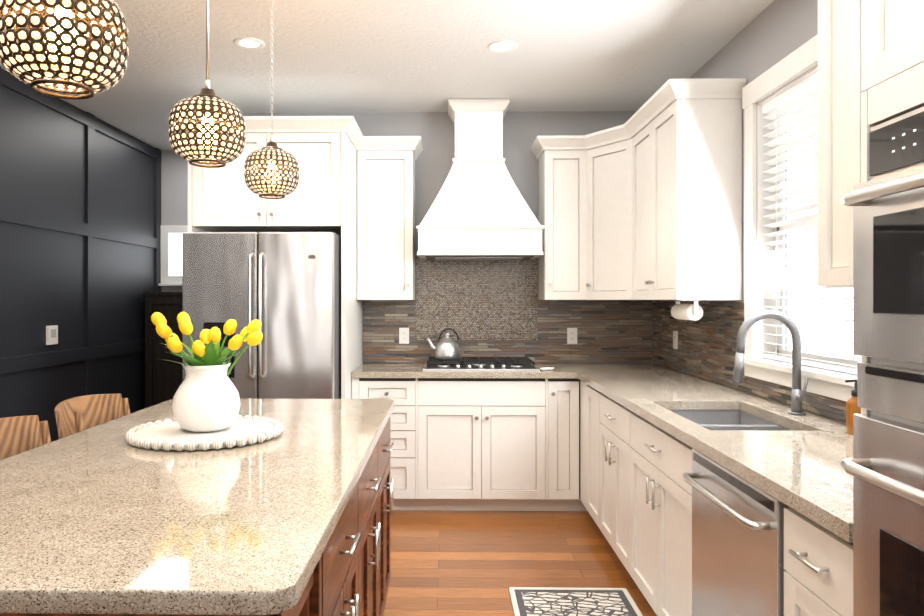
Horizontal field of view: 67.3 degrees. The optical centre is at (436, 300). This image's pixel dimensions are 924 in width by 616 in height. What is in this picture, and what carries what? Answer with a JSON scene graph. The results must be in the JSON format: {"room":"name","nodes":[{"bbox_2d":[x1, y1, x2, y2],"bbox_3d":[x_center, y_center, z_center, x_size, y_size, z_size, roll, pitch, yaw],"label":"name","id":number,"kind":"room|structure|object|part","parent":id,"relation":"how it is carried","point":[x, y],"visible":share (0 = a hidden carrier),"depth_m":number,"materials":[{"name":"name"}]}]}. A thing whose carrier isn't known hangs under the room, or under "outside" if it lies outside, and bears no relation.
{"room":"kitchen","nodes":[
{"label":"kitchen","id":0,"kind":"room"},
{"bbox_2d":[0,66,160,441],"bbox_3d":[-2.666,0.005,2.244,0.170,2.750,8.190,0,0,1],"label":"wall","id":1,"kind":"structure","parent":0,"point":[80,228],"depth_m":4.83,"materials":[{"name":"black paint"}]},
{"bbox_2d":[46,325,57,344],"bbox_3d":[-2.550,0.232,4.603,0.020,0.125,0.110,0,0,1],"label":"switch","id":2,"kind":"object","parent":1,"relation":"attached to","point":[51,334],"visible":0.98,"depth_m":4.58,"materials":[{"name":"white plastic"}]},
{"bbox_2d":[161,150,187,291],"bbox_3d":[-2.020,0.004,6.389,1.320,2.750,0.120,0,0,1],"label":"wall","id":3,"kind":"structure","parent":0,"point":[174,188],"depth_m":6.33,"materials":[{"name":"grey paint"}]},
{"bbox_2d":[159,225,187,285],"bbox_3d":[-2.067,-0.406,6.299,0.930,0.550,0.060,0,0,1],"label":"window","id":4,"kind":"structure","parent":3,"relation":"in","point":[171,255],"depth_m":6.32,"materials":[{"name":"white"}]},
{"bbox_3d":[-2.067,-0.416,6.325,0.750,0.390,0.004,0,0,1],"label":"pane","id":5,"kind":"part","parent":4,"relation":"part of","materials":[{"name":"white glass"}]},
{"bbox_2d":[189,116,352,239],"bbox_3d":[-1.029,-0.778,4.547,0.911,0.655,0.651,0,0,1],"label":"upper cabinet","id":6,"kind":"object","parent":0,"relation":"attached to","point":[220,199],"depth_m":4.23,"materials":[{"name":"white wood"}]},
{"bbox_2d":[0,0,773,149],"bbox_3d":[-0.535,-1.420,2.258,4.730,0.100,8.690,0,0,1],"label":"ceiling","id":7,"kind":"structure","parent":0,"point":[345,56],"depth_m":3.87,"materials":[{"name":"white paint"}]},
{"bbox_2d":[0,0,128,99],"bbox_3d":[-0.730,-0.887,1.357,0.236,0.957,0.236,0,0,1],"label":"pendant light","id":8,"kind":"object","parent":7,"relation":"hanging from","point":[58,56],"visible":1,"depth_m":1.30,"materials":[{"name":"brown metal"}]},
{"bbox_3d":[-0.730,-0.512,1.357,0.064,0.119,0.062,0,0,1],"label":"bulb","id":9,"kind":"part","parent":8,"relation":"part of","materials":[{"name":"white glass"}]},
{"bbox_2d":[168,0,245,167],"bbox_3d":[-0.731,-0.900,2.217,0.236,0.932,0.236,0,0,1],"label":"pendant light","id":10,"kind":"object","parent":7,"relation":"hanging from","point":[207,107],"visible":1,"depth_m":2.15,"materials":[{"name":"brown metal"}]},
{"bbox_3d":[-0.731,-0.539,2.217,0.236,0.211,0.236,0,0,1],"label":"lamp shade","id":11,"kind":"part","parent":10,"relation":"part of","materials":[{"name":"brown metal"}]},
{"bbox_3d":[-0.731,-0.537,2.217,0.064,0.119,0.062,0,0,1],"label":"bulb","id":12,"kind":"part","parent":10,"relation":"part of","materials":[{"name":"white glass"}]},
{"bbox_2d":[233,37,264,49],"bbox_3d":[-0.996,-1.365,3.691,0.164,0.009,0.164,0,0,1],"label":"recessed light","id":13,"kind":"object","parent":7,"relation":"in","point":[249,43],"visible":1,"depth_m":3.69,"materials":[{"name":"white"}]},
{"bbox_2d":[244,0,298,198],"bbox_3d":[-0.717,-0.907,3.026,0.236,0.917,0.236,0,0,1],"label":"pendant light","id":14,"kind":"object","parent":7,"relation":"hanging from","point":[272,183],"visible":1,"depth_m":2.96,"materials":[{"name":"brown metal"}]},
{"bbox_3d":[-0.717,-0.554,3.027,0.236,0.211,0.236,0,0,1],"label":"lamp shade","id":15,"kind":"part","parent":14,"relation":"part of","materials":[{"name":"gold metal"}]},
{"bbox_3d":[-0.717,-0.552,3.027,0.064,0.119,0.062,0,0,1],"label":"bulb","id":16,"kind":"part","parent":14,"relation":"part of","materials":[{"name":"white glass"}]},
{"bbox_2d":[487,40,517,52],"bbox_3d":[0.359,-1.365,3.738,0.164,0.009,0.164,0,0,1],"label":"recessed light","id":17,"kind":"object","parent":7,"relation":"in","point":[503,46],"visible":1,"depth_m":3.73,"materials":[{"name":"white"}]},
{"bbox_2d":[241,111,652,363],"bbox_3d":[0.113,0.005,5.113,3.230,2.750,0.120,0,0,1],"label":"wall","id":18,"kind":"structure","parent":0,"point":[522,131],"depth_m":5.03,"materials":[{"name":"grey paint"}]},
{"bbox_2d":[353,136,414,303],"bbox_3d":[-0.347,-0.553,4.890,0.382,1.106,0.317,0,0,1],"label":"upper cabinet","id":19,"kind":"object","parent":18,"relation":"attached to","point":[383,262],"depth_m":4.74,"materials":[{"name":"white wood"}]},
{"bbox_2d":[416,99,543,260],"bbox_3d":[0.293,-0.825,4.794,0.840,1.085,0.505,0,0,1],"label":"range hood","id":20,"kind":"object","parent":18,"relation":"attached to","point":[479,212],"depth_m":4.65,"materials":[{"name":"white wood"}]},
{"bbox_2d":[363,256,651,362],"bbox_3d":[0.515,0.069,5.037,2.100,0.778,0.014,0,0,1],"label":"backsplash","id":21,"kind":"structure","parent":18,"relation":"attached to","point":[489,308],"depth_m":5.04,"materials":[{"name":"tile"}]},
{"bbox_2d":[399,328,408,343],"bbox_3d":[-0.233,0.260,5.045,0.072,0.116,0.008,0,0,1],"label":"electrical outlet","id":22,"kind":"object","parent":21,"relation":"attached to","point":[403,335],"visible":1,"depth_m":5.04,"materials":[{"name":"white plastic"}]},
{"bbox_2d":[567,328,576,343],"bbox_3d":[0.987,0.260,5.024,0.072,0.116,0.008,0,0,1],"label":"electrical outlet","id":23,"kind":"object","parent":21,"relation":"attached to","point":[571,335],"visible":1,"depth_m":5.02,"materials":[{"name":"white plastic"}]},
{"bbox_2d":[538,135,576,299],"bbox_3d":[0.904,-0.553,4.848,0.331,1.106,0.357,0,0,1],"label":"upper cabinet","id":24,"kind":"object","parent":18,"relation":"attached to","point":[557,274],"depth_m":4.72,"materials":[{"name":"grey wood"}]},
{"bbox_2d":[383,510,656,615],"bbox_3d":[-0.535,1.430,2.259,4.730,0.100,8.690,0,0,1],"label":"floor","id":25,"kind":"structure","parent":0,"point":[458,563],"depth_m":3.67,"materials":[{"name":"brown wood"}]},
{"bbox_2d":[0,415,50,459],"bbox_3d":[-1.246,0.893,2.301,0.541,0.976,0.474,0,0,-3],"label":"chair","id":26,"kind":"object","parent":25,"relation":"on","point":[19,434],"visible":0.12,"depth_m":2.45,"materials":[{"name":"brown wood"}]},
{"bbox_2d":[54,394,129,438],"bbox_3d":[-1.237,0.893,2.859,0.541,0.976,0.474,0,0,4],"label":"chair","id":27,"kind":"object","parent":25,"relation":"on","point":[74,415],"visible":0.17,"depth_m":2.93,"materials":[{"name":"brown wood"}]},
{"bbox_2d":[143,292,181,407],"bbox_3d":[-2.010,0.654,6.104,0.970,1.450,0.430,0,0,1],"label":"console","id":28,"kind":"object","parent":25,"relation":"on","point":[163,380],"visible":0.1,"depth_m":5.90},
{"bbox_2d":[0,407,393,615],"bbox_3d":[-0.707,0.941,2.183,1.029,0.879,2.099,0,0,1],"label":"kitchen island","id":29,"kind":"object","parent":25,"relation":"on","point":[351,576],"depth_m":2.11,"materials":[{"name":"wood"}]},
{"bbox_2d":[0,399,393,615],"bbox_3d":[-0.730,0.480,2.170,1.042,0.040,2.132,0,0,1],"label":"island countertop","id":30,"kind":"structure","parent":29,"relation":"on","point":[93,522],"depth_m":1.49,"materials":[{"name":"beige stone"}]},
{"bbox_2d":[125,414,282,450],"bbox_3d":[-0.774,0.442,2.338,0.505,0.035,0.506,0,0,1],"label":"tray","id":31,"kind":"object","parent":30,"relation":"on","point":[169,434],"visible":0.81,"depth_m":2.24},
{"bbox_2d":[151,312,262,431],"bbox_3d":[-0.775,0.238,2.317,0.392,0.396,0.296,0,0,1],"label":"vase","id":32,"kind":"object","parent":31,"relation":"on","point":[206,398],"visible":1,"depth_m":2.28,"materials":[{"name":"white ceramic"}]},
{"bbox_2d":[182,232,340,398],"bbox_3d":[-1.032,0.492,4.385,0.885,1.775,0.854,0,0,1],"label":"refrigerator","id":33,"kind":"object","parent":25,"relation":"on","point":[284,288],"visible":0.35,"depth_m":4.02,"materials":[{"name":"grey metal"}]},
{"bbox_2d":[509,587,642,615],"bbox_3d":[0.608,1.375,2.275,0.555,0.008,2.060,0,0,1],"label":"rug","id":34,"kind":"object","parent":25,"relation":"on","point":[541,601],"visible":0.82,"depth_m":3.14,"materials":[{"name":"fabric"}]},
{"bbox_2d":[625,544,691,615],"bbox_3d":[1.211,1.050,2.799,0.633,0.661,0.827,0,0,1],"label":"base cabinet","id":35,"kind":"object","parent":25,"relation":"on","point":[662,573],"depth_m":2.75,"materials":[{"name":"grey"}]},
{"bbox_2d":[682,448,790,615],"bbox_3d":[1.151,0.944,2.065,0.673,0.872,0.616,0,0,1],"label":"dishwasher","id":36,"kind":"object","parent":25,"relation":"on","point":[738,545],"visible":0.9,"depth_m":2.02,"materials":[{"name":"grey metal"}]},
{"bbox_3d":[0.844,0.590,2.070,0.060,0.022,0.546,0,0,1],"label":"handle","id":37,"kind":"part","parent":36,"relation":"part of","materials":[{"name":"silver metal"}]},
{"bbox_2d":[784,544,852,615],"bbox_3d":[1.190,0.941,1.585,0.633,0.879,0.322,0,0,1],"label":"base cabinet","id":38,"kind":"object","parent":25,"relation":"on","point":[818,578],"depth_m":1.58,"materials":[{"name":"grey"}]},
{"bbox_2d":[341,364,852,543],"bbox_3d":[0.489,0.479,3.235,2.108,0.040,3.602,0,0,1],"label":"countertop","id":39,"kind":"structure","parent":38,"relation":"on","point":[614,443],"depth_m":4.05,"materials":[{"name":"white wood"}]},
{"bbox_2d":[423,357,539,370],"bbox_3d":[0.297,0.435,4.757,0.760,0.048,0.515,0,0,1],"label":"cooktop","id":40,"kind":"object","parent":39,"relation":"in","point":[491,364],"visible":1,"depth_m":4.59,"materials":[{"name":"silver metal"}]},
{"bbox_2d":[427,328,459,359],"bbox_3d":[0.049,0.301,4.834,0.235,0.217,0.176,0,0,1],"label":"kettle","id":41,"kind":"object","parent":40,"relation":"on","point":[446,348],"visible":1,"depth_m":4.78,"materials":[{"name":"silver metal"}]},
{"bbox_2d":[540,367,553,369],"bbox_3d":[0.729,0.452,4.553,0.106,0.013,0.079,0,0,1],"label":"spoon rest","id":42,"kind":"object","parent":39,"relation":"on","point":[547,368],"visible":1,"depth_m":4.53,"materials":[{"name":"white ceramic"}]},
{"bbox_2d":[732,310,808,414],"bbox_3d":[1.341,0.250,2.780,0.287,0.417,0.094,0,0,1],"label":"faucet","id":43,"kind":"object","parent":39,"relation":"on","point":[797,396],"visible":1,"depth_m":2.78,"materials":[{"name":"silver metal"}]},
{"bbox_2d":[845,379,860,434],"bbox_3d":[1.440,0.365,2.380,0.065,0.187,0.060,0,0,1],"label":"soap bottle","id":44,"kind":"object","parent":39,"relation":"on","point":[852,408],"visible":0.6,"depth_m":2.37,"materials":[{"name":"orange plastic"}]},
{"bbox_2d":[653,0,856,421],"bbox_3d":[1.593,0.005,1.552,0.150,2.750,6.950,0,0,1],"label":"wall","id":45,"kind":"structure","parent":0,"point":[774,32],"depth_m":3.27,"materials":[{"name":"grey paint"}]},
{"bbox_2d":[577,120,628,299],"bbox_3d":[1.270,-0.553,4.668,0.594,1.106,0.706,0,0,1],"label":"upper cabinet","id":46,"kind":"object","parent":45,"relation":"attached to","point":[603,171],"depth_m":4.59,"materials":[{"name":"white wood"}]},
{"bbox_2d":[629,78,744,303],"bbox_3d":[1.378,-0.553,3.965,0.354,1.106,0.909,0,0,1],"label":"upper cabinet","id":47,"kind":"object","parent":45,"relation":"attached to","point":[653,210],"depth_m":3.51,"materials":[{"name":"white wood"}]},
{"bbox_2d":[653,300,846,422],"bbox_3d":[1.542,0.230,3.303,0.007,0.456,3.428,0,0,1],"label":"backsplash","id":48,"kind":"structure","parent":45,"relation":"attached to","point":[707,345],"depth_m":3.87,"materials":[{"name":"tile"}]},
{"bbox_2d":[673,331,677,348],"bbox_3d":[1.555,0.260,4.509,0.008,0.116,0.072,0,0,1],"label":"electrical outlet","id":49,"kind":"object","parent":48,"relation":"attached to","point":[675,339],"visible":1,"depth_m":4.50,"materials":[{"name":"white plastic"}]},
{"bbox_2d":[742,34,860,401],"bbox_3d":[1.575,-0.340,2.823,0.170,1.430,1.260,0,0,1],"label":"window","id":50,"kind":"structure","parent":45,"relation":"in","point":[798,62],"depth_m":3.21,"materials":[{"name":"white"}]},
{"bbox_2d":[762,71,859,373],"bbox_3d":[1.584,-0.330,2.823,0.052,1.212,1.018,0,0,1],"label":"window blinds","id":51,"kind":"object","parent":50,"relation":"attached to","point":[797,95],"visible":0.38,"depth_m":3.05,"materials":[{"name":"white plastic"}]},
{"bbox_2d":[841,106,923,615],"bbox_3d":[1.121,0.304,1.014,0.696,1.303,0.761,0,0,1],"label":"wall oven","id":52,"kind":"object","parent":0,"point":[884,466],"visible":1,"depth_m":1.28,"materials":[{"name":"grey metal"}]}
]}

